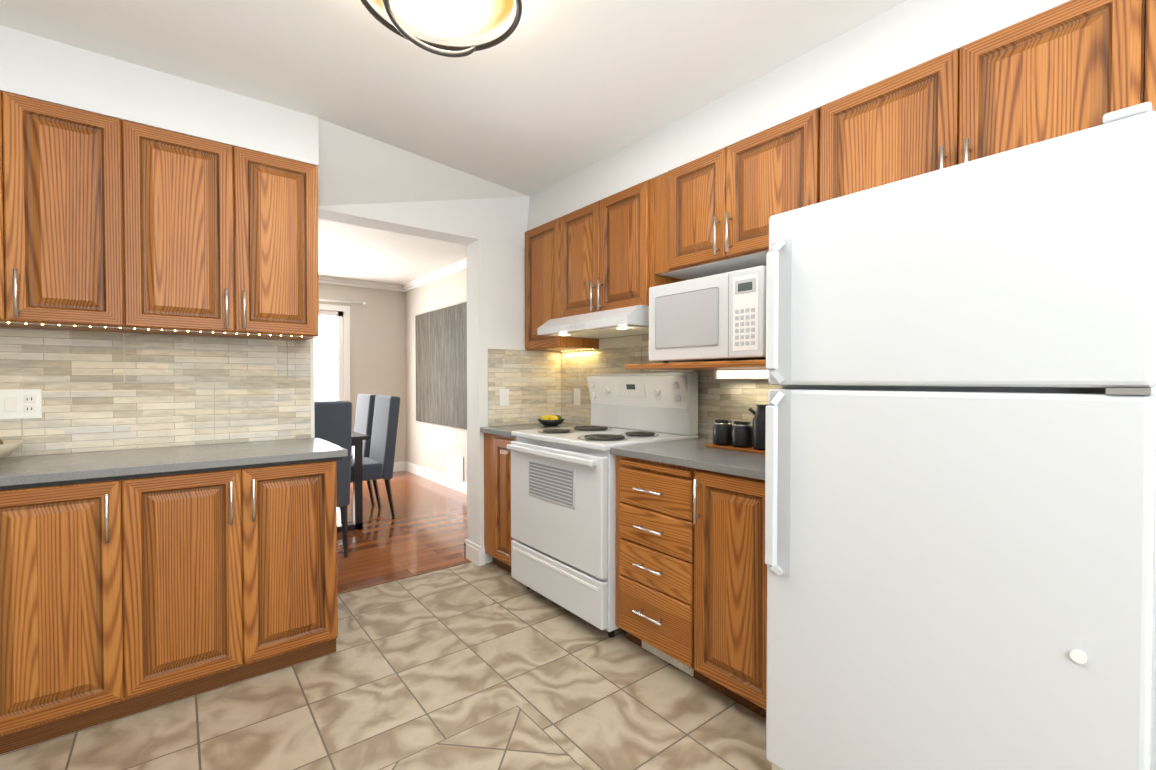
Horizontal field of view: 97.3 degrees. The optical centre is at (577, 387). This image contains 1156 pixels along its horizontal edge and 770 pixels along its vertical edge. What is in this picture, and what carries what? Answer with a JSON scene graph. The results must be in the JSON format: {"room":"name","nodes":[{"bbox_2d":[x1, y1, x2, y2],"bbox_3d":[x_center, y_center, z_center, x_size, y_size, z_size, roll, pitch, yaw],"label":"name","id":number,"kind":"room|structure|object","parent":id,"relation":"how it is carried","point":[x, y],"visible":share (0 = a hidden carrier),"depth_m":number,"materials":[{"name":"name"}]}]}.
{"room":"kitchen","nodes":[
{"label":"kitchen","id":0,"kind":"room"},
{"bbox_2d":[0,25,318,165],"bbox_3d":[-2.607,-1.168,1.572,3.215,0.229,0.320,-1,1,-38],"label":"soffit","id":1,"kind":"structure","parent":0,"point":[42,68],"depth_m":2.05,"materials":[{"name":"white paint"}]},
{"bbox_2d":[12,209,536,563],"bbox_3d":[-1.943,-0.055,2.430,5.300,2.480,0.180,-1,1,-38],"label":"wall","id":2,"kind":"structure","parent":0,"point":[495,295],"depth_m":3.39,"materials":[{"name":"white paint"}]},
{"bbox_2d":[0,91,131,332],"bbox_3d":[-2.158,-0.647,1.927,0.669,0.820,0.328,-1,1,-38],"label":"upper cabinet","id":3,"kind":"object","parent":2,"relation":"attached to","point":[108,222],"depth_m":1.90,"materials":[{"name":"brown wood"}]},
{"bbox_2d":[3,322,308,336],"bbox_3d":[-1.821,-0.236,2.030,1.360,0.007,0.007,-1,1,-38],"label":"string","id":4,"kind":"object","parent":3,"relation":"attached to","point":[148,329],"visible":1,"depth_m":2.07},
{"bbox_2d":[0,327,310,456],"bbox_3d":[-2.304,0.020,2.027,2.232,0.518,0.008,-1,1,-38],"label":"tile backsplash","id":5,"kind":"structure","parent":2,"relation":"attached to","point":[103,391],"depth_m":2.31,"materials":[{"name":"beige tile"}]},
{"bbox_2d":[0,389,41,419],"bbox_3d":[-2.254,0.068,2.056,0.120,0.120,0.008,-1,1,-38],"label":"outlet","id":6,"kind":"object","parent":5,"relation":"attached to","point":[20,403],"visible":1,"depth_m":2.06,"materials":[{"name":"white plastic"}]},
{"bbox_2d":[128,121,318,340],"bbox_3d":[-1.619,-0.653,2.351,0.703,0.820,0.328,-1,1,-38],"label":"upper cabinet","id":7,"kind":"object","parent":2,"relation":"attached to","point":[222,237],"depth_m":2.20,"materials":[{"name":"brown wood"}]},
{"bbox_2d":[464,539,484,558],"bbox_3d":[-0.444,1.104,3.755,0.846,0.125,0.016,-1,1,-38],"label":"baseboard","id":8,"kind":"structure","parent":2,"relation":"attached to","point":[474,553],"depth_m":3.41,"materials":[{"name":"white wood"}]},
{"bbox_2d":[488,348,560,425],"bbox_3d":[-0.361,-0.002,3.559,0.601,0.518,0.008,-1,1,-38],"label":"tile backsplash","id":9,"kind":"structure","parent":2,"relation":"attached to","point":[530,380],"depth_m":3.54,"materials":[{"name":"beige tile"}]},
{"bbox_2d":[500,389,508,405],"bbox_3d":[-0.496,0.069,3.442,0.072,0.115,0.012,-1,1,-38],"label":"switch plate","id":10,"kind":"object","parent":9,"relation":"attached to","point":[504,397],"visible":1,"depth_m":3.44,"materials":[{"name":"white plastic"}]},
{"bbox_2d":[319,283,405,461],"bbox_3d":[-3.956,-0.101,5.707,4.000,2.480,0.200,-1,1,-38],"label":"wall","id":11,"kind":"structure","parent":0,"point":[378,343],"depth_m":6.63,"materials":[{"name":"beige paint"}]},
{"bbox_2d":[314,304,349,400],"bbox_3d":[-3.624,0.021,5.909,1.810,2.070,0.138,-1,1,-38],"label":"window","id":12,"kind":"structure","parent":11,"relation":"in","point":[331,374],"depth_m":6.37,"materials":[{"name":"white"}]},
{"bbox_2d":[319,299,365,304],"bbox_3d":[-3.618,-1.052,5.774,2.312,0.044,0.091,-1,1,-38],"label":"curtain rod","id":13,"kind":"object","parent":11,"relation":"attached to","point":[363,303],"visible":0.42,"depth_m":6.29,"materials":[{"name":"white"}]},
{"bbox_2d":[318,275,402,291],"bbox_3d":[-3.873,-1.302,5.584,4.000,0.075,0.070,-1,1,-38],"label":"crown molding","id":14,"kind":"structure","parent":11,"relation":"attached to","point":[322,279],"depth_m":6.45,"materials":[{"name":"white"}]},
{"bbox_2d":[393,461,404,471],"bbox_3d":[-2.614,1.063,6.646,0.670,0.125,0.016,-1,1,-38],"label":"baseboard","id":15,"kind":"structure","parent":11,"relation":"attached to","point":[398,466],"depth_m":6.81,"materials":[{"name":"white wood"}]},
{"bbox_2d":[0,562,771,769],"bbox_3d":[-0.375,1.241,0.301,5.100,0.050,5.305,-1,1,-38],"label":"floor","id":16,"kind":"structure","parent":0,"point":[486,666],"depth_m":1.89,"materials":[{"name":"beige tile"}]},
{"bbox_2d":[0,479,127,753],"bbox_3d":[-1.950,0.760,1.938,0.359,0.864,0.598,-1,1,-38],"label":"base cabinet","id":17,"kind":"object","parent":16,"relation":"on","point":[122,598],"depth_m":1.72,"materials":[{"name":"brown wood"}]},
{"bbox_2d":[128,460,337,714],"bbox_3d":[-1.529,0.755,2.271,0.714,0.864,0.598,-1,1,-38],"label":"base cabinet","id":18,"kind":"object","parent":16,"relation":"on","point":[232,574],"depth_m":2.01,"materials":[{"name":"brown wood"}]},
{"bbox_2d":[0,437,347,489],"bbox_3d":[-2.100,0.305,1.799,2.265,0.046,0.606,-1,1,-38],"label":"countertop","id":19,"kind":"structure","parent":18,"relation":"on","point":[18,472],"depth_m":1.99,"materials":[{"name":"grey stone"}]},
{"bbox_2d":[0,439,23,458],"bbox_3d":[-2.199,0.217,1.838,0.270,0.128,0.270,-1,1,-38],"label":"decorative bowl","id":20,"kind":"object","parent":19,"relation":"on","point":[8,447],"visible":1,"depth_m":1.88,"materials":[{"name":"beige ceramic"}]},
{"bbox_2d":[484,433,516,572],"bbox_3d":[-0.238,0.732,3.379,0.658,0.879,0.458,-1,1,-38],"label":"base cabinet","id":21,"kind":"object","parent":16,"relation":"on","point":[498,538],"visible":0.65,"depth_m":3.19,"materials":[{"name":"brown wood"}]},
{"bbox_2d":[480,422,587,437],"bbox_3d":[-0.244,0.276,3.362,0.666,0.032,0.452,-1,1,-38],"label":"countertop","id":22,"kind":"structure","parent":21,"relation":"on","point":[506,430],"depth_m":3.30,"materials":[{"name":"grey stone"}]},
{"bbox_2d":[537,415,564,425],"bbox_3d":[-0.181,0.223,3.430,0.190,0.072,0.190,-1,1,-38],"label":"fruit bowl","id":23,"kind":"object","parent":22,"relation":"on","point":[551,420],"visible":1,"depth_m":3.38,"materials":[{"name":"black"}]},
{"bbox_2d":[507,372,698,637],"bbox_3d":[0.111,0.549,2.831,0.730,1.262,0.818,-1,1,-38],"label":"range","id":24,"kind":"object","parent":16,"relation":"on","point":[563,515],"visible":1,"depth_m":2.66,"materials":[{"name":"white enamelled metal"},{"name":"black metal"}]},
{"bbox_2d":[616,455,766,718],"bbox_3d":[0.660,0.749,2.211,0.695,0.879,0.831,-1,1,-38],"label":"base cabinet","id":25,"kind":"object","parent":16,"relation":"on","point":[691,582],"visible":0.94,"depth_m":1.97,"materials":[{"name":"brown wood"}]},
{"bbox_2d":[610,437,764,479],"bbox_3d":[0.666,0.292,2.209,0.666,0.032,0.832,-1,1,-38],"label":"countertop","id":26,"kind":"structure","parent":25,"relation":"on","point":[695,453],"depth_m":2.08,"materials":[{"name":"grey stone"}]},
{"bbox_2d":[705,443,764,453],"bbox_3d":[0.732,0.270,2.253,0.125,0.012,0.320,-1,1,-38],"label":"tray","id":27,"kind":"object","parent":26,"relation":"on","point":[731,447],"visible":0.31,"depth_m":2.22,"materials":[{"name":"brown wood"}]},
{"bbox_2d":[713,404,767,449],"bbox_3d":[0.742,0.168,2.238,0.094,0.190,0.337,-1,1,-38],"label":"canister set","id":28,"kind":"object","parent":27,"relation":"on","point":[744,434],"visible":0.85,"depth_m":2.21,"materials":[{"name":"black ceramic"}]},
{"bbox_2d":[765,102,1155,769],"bbox_3d":[1.090,0.340,1.428,0.927,1.696,0.740,-1,1,-38],"label":"fridge","id":29,"kind":"object","parent":16,"relation":"on","point":[961,490],"visible":1,"depth_m":1.09,"materials":[{"name":"white metal"}]},
{"bbox_2d":[322,219,467,538],"bbox_3d":[-1.647,-0.060,2.781,4.000,2.480,0.004,-1,1,-38],"label":"wall","id":30,"kind":"structure","parent":0,"point":[466,263],"depth_m":3.47,"materials":[{"name":"beige paint"}]},
{"bbox_2d":[337,470,471,594],"bbox_3d":[-2.802,1.183,4.263,4.400,0.053,3.927,-1,1,-38],"label":"floor","id":31,"kind":"structure","parent":0,"point":[424,530],"depth_m":4.02,"materials":[{"name":"brown wood"}]},
{"bbox_2d":[314,400,351,557],"bbox_3d":[-1.900,0.631,3.564,0.460,1.082,0.608,-1,1,-38],"label":"chair","id":32,"kind":"object","parent":31,"relation":"on","point":[333,422],"visible":0.29,"depth_m":3.44,"materials":[{"name":"fabric"}]},
{"bbox_2d":[337,431,368,532],"bbox_3d":[-2.610,0.773,4.547,0.940,0.765,1.750,-1,1,-38],"label":"dining table","id":33,"kind":"object","parent":31,"relation":"on","point":[357,439],"visible":0.15,"depth_m":4.15,"materials":[{"name":"black wood"}]},
{"bbox_2d":[351,394,375,504],"bbox_3d":[-2.318,0.611,4.972,0.608,1.082,0.460,-1,1,-38],"label":"chair","id":34,"kind":"object","parent":31,"relation":"on","point":[364,413],"visible":0.27,"depth_m":4.96,"materials":[{"name":"fabric"}]},
{"bbox_2d":[350,395,399,517],"bbox_3d":[-1.947,0.617,4.501,0.608,1.082,0.460,-1,1,-38],"label":"chair","id":35,"kind":"object","parent":31,"relation":"on","point":[378,463],"visible":0.65,"depth_m":4.47,"materials":[{"name":"fabric"}]},
{"bbox_2d":[318,118,529,247],"bbox_3d":[-0.808,-1.132,2.995,1.368,0.339,0.314,-1,1,-38],"label":"wall","id":36,"kind":"structure","parent":0,"point":[361,175],"depth_m":2.95,"materials":[{"name":"white paint"}]},
{"bbox_2d":[405,269,466,481],"bbox_3d":[-1.183,-0.100,5.584,0.200,2.480,3.830,-1,1,-38],"label":"wall","id":37,"kind":"structure","parent":0,"point":[423,439],"depth_m":6.25,"materials":[{"name":"beige paint"}]},
{"bbox_2d":[402,258,466,291],"bbox_3d":[-1.228,-1.300,5.404,0.070,0.075,3.450,-1,1,-38],"label":"crown molding","id":38,"kind":"structure","parent":37,"relation":"attached to","point":[458,266],"depth_m":5.94,"materials":[{"name":"white"}]},
{"bbox_2d":[405,461,466,494],"bbox_3d":[-1.206,1.080,5.455,0.016,0.125,3.630,-1,1,-38],"label":"baseboard","id":39,"kind":"structure","parent":37,"relation":"attached to","point":[434,476],"depth_m":6.06,"materials":[{"name":"white"}]},
{"bbox_2d":[415,302,466,428],"bbox_3d":[-1.461,-0.232,5.739,0.039,1.340,1.920,-1,1,-38],"label":"canvas art","id":40,"kind":"object","parent":37,"relation":"attached to","point":[441,361],"visible":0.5,"depth_m":5.82},
{"bbox_2d":[446,453,463,482],"bbox_3d":[-1.373,0.894,5.665,0.012,0.290,0.430,-1,1,-38],"label":"air vent","id":41,"kind":"object","parent":37,"relation":"in","point":[454,467],"visible":1,"depth_m":5.64,"materials":[{"name":"white"}]},
{"bbox_2d":[0,0,906,284],"bbox_3d":[-1.512,-1.327,1.867,5.300,0.080,9.230,-1,1,-38],"label":"ceiling","id":42,"kind":"structure","parent":0,"point":[545,94],"depth_m":2.04,"materials":[{"name":"white paint"}]},
{"bbox_2d":[360,0,521,56],"bbox_3d":[-0.418,-1.178,1.531,0.496,0.206,0.492,-1,1,-38],"label":"ceiling light","id":43,"kind":"object","parent":42,"relation":"attached to","point":[396,27],"visible":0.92,"depth_m":1.64,"materials":[{"name":"grey metal"}]},
{"bbox_2d":[372,0,513,39],"bbox_3d":[-0.417,-1.159,1.530,0.450,0.083,0.450,-1,1,-38],"label":"shade","id":44,"kind":"object","parent":43,"relation":"attached to","point":[455,19],"visible":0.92,"depth_m":1.56,"materials":[{"name":"white glass"}]},
{"bbox_2d":[527,0,1069,230],"bbox_3d":[1.372,-1.168,1.591,0.315,0.229,5.220,-1,1,-38],"label":"soffit","id":45,"kind":"structure","parent":0,"point":[906,35],"depth_m":1.98,"materials":[{"name":"white paint"}]},
{"bbox_3d":[1.653,-0.046,1.829,0.400,2.480,5.220,-1,1,-38],"label":"wall","id":46,"kind":"structure","parent":0,"visible":0},
{"bbox_2d":[525,217,598,351],"bbox_3d":[-0.119,-0.669,3.474,0.328,0.820,0.424,-1,1,-38],"label":"upper cabinet","id":47,"kind":"object","parent":46,"relation":"attached to","point":[542,242],"depth_m":3.36,"materials":[{"name":"brown wood"}]},
{"bbox_2d":[537,305,648,338],"bbox_3d":[0.191,-0.364,2.946,0.501,0.106,0.788,-1,1,-38],"label":"range hood","id":48,"kind":"object","parent":47,"relation":"attached to","point":[626,321],"visible":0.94,"depth_m":2.77,"materials":[{"name":"white metal"}]},
{"bbox_2d":[561,179,684,317],"bbox_3d":[0.259,-0.747,2.994,0.328,0.650,0.792,-1,1,-38],"label":"upper cabinet","id":49,"kind":"object","parent":46,"relation":"attached to","point":[607,243],"depth_m":2.84,"materials":[{"name":"brown wood"}]},
{"bbox_2d":[561,334,781,437],"bbox_3d":[0.532,-0.033,2.919,0.008,0.598,2.119,-1,1,-38],"label":"tile backsplash","id":50,"kind":"structure","parent":46,"relation":"attached to","point":[734,400],"depth_m":3.12,"materials":[{"name":"beige tile"}]},
{"bbox_2d":[574,389,579,404],"bbox_3d":[-0.007,0.066,3.592,0.008,0.115,0.072,-1,1,-38],"label":"switch plate","id":51,"kind":"object","parent":50,"relation":"attached to","point":[576,396],"visible":1,"depth_m":3.59,"materials":[{"name":"white plastic"}]},
{"bbox_2d":[625,360,765,370],"bbox_3d":[0.709,-0.097,2.280,0.518,0.024,0.900,-1,1,-38],"label":"shelf","id":52,"kind":"object","parent":46,"relation":"attached to","point":[723,365],"visible":0.58,"depth_m":2.16,"materials":[{"name":"brown wood"}]},
{"bbox_2d":[649,265,765,362],"bbox_3d":[0.689,-0.294,2.332,0.425,0.368,0.610,-1,1,-38],"label":"microwave","id":53,"kind":"object","parent":52,"relation":"on","point":[720,317],"visible":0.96,"depth_m":2.16,"materials":[{"name":"white plastic"}]},
{"bbox_2d":[714,369,767,379],"bbox_3d":[0.896,-0.060,2.340,0.130,0.050,0.560,-1,1,-38],"label":"light","id":54,"kind":"object","parent":52,"relation":"attached to","point":[743,374],"visible":0.46,"depth_m":2.40,"materials":[{"name":"white plastic"}]},
{"bbox_2d":[653,149,746,279],"bbox_3d":[0.641,-0.821,2.510,0.328,0.490,0.436,-1,1,-38],"label":"upper cabinet","id":55,"kind":"object","parent":46,"relation":"attached to","point":[686,198],"depth_m":2.41,"materials":[{"name":"brown wood"}]},
{"bbox_2d":[721,110,812,267],"bbox_3d":[0.904,-0.816,2.177,0.328,0.490,0.413,-1,1,-38],"label":"upper cabinet","id":56,"kind":"object","parent":46,"relation":"attached to","point":[767,173],"depth_m":2.10,"materials":[{"name":"brown wood"}]},
{"bbox_2d":[813,0,1132,203],"bbox_3d":[1.286,-0.809,1.693,0.328,0.490,0.820,-1,1,-38],"label":"upper cabinet","id":57,"kind":"object","parent":46,"relation":"attached to","point":[1069,67],"depth_m":1.52,"materials":[{"name":"brown wood"}]},
{"bbox_2d":[1133,0,1155,110],"bbox_3d":[1.669,-0.802,1.207,0.328,0.490,0.417,-1,1,-38],"label":"upper cabinet","id":58,"kind":"object","parent":46,"relation":"attached to","point":[1144,11],"depth_m":1.28,"materials":[{"name":"brown wood"}]}
]}

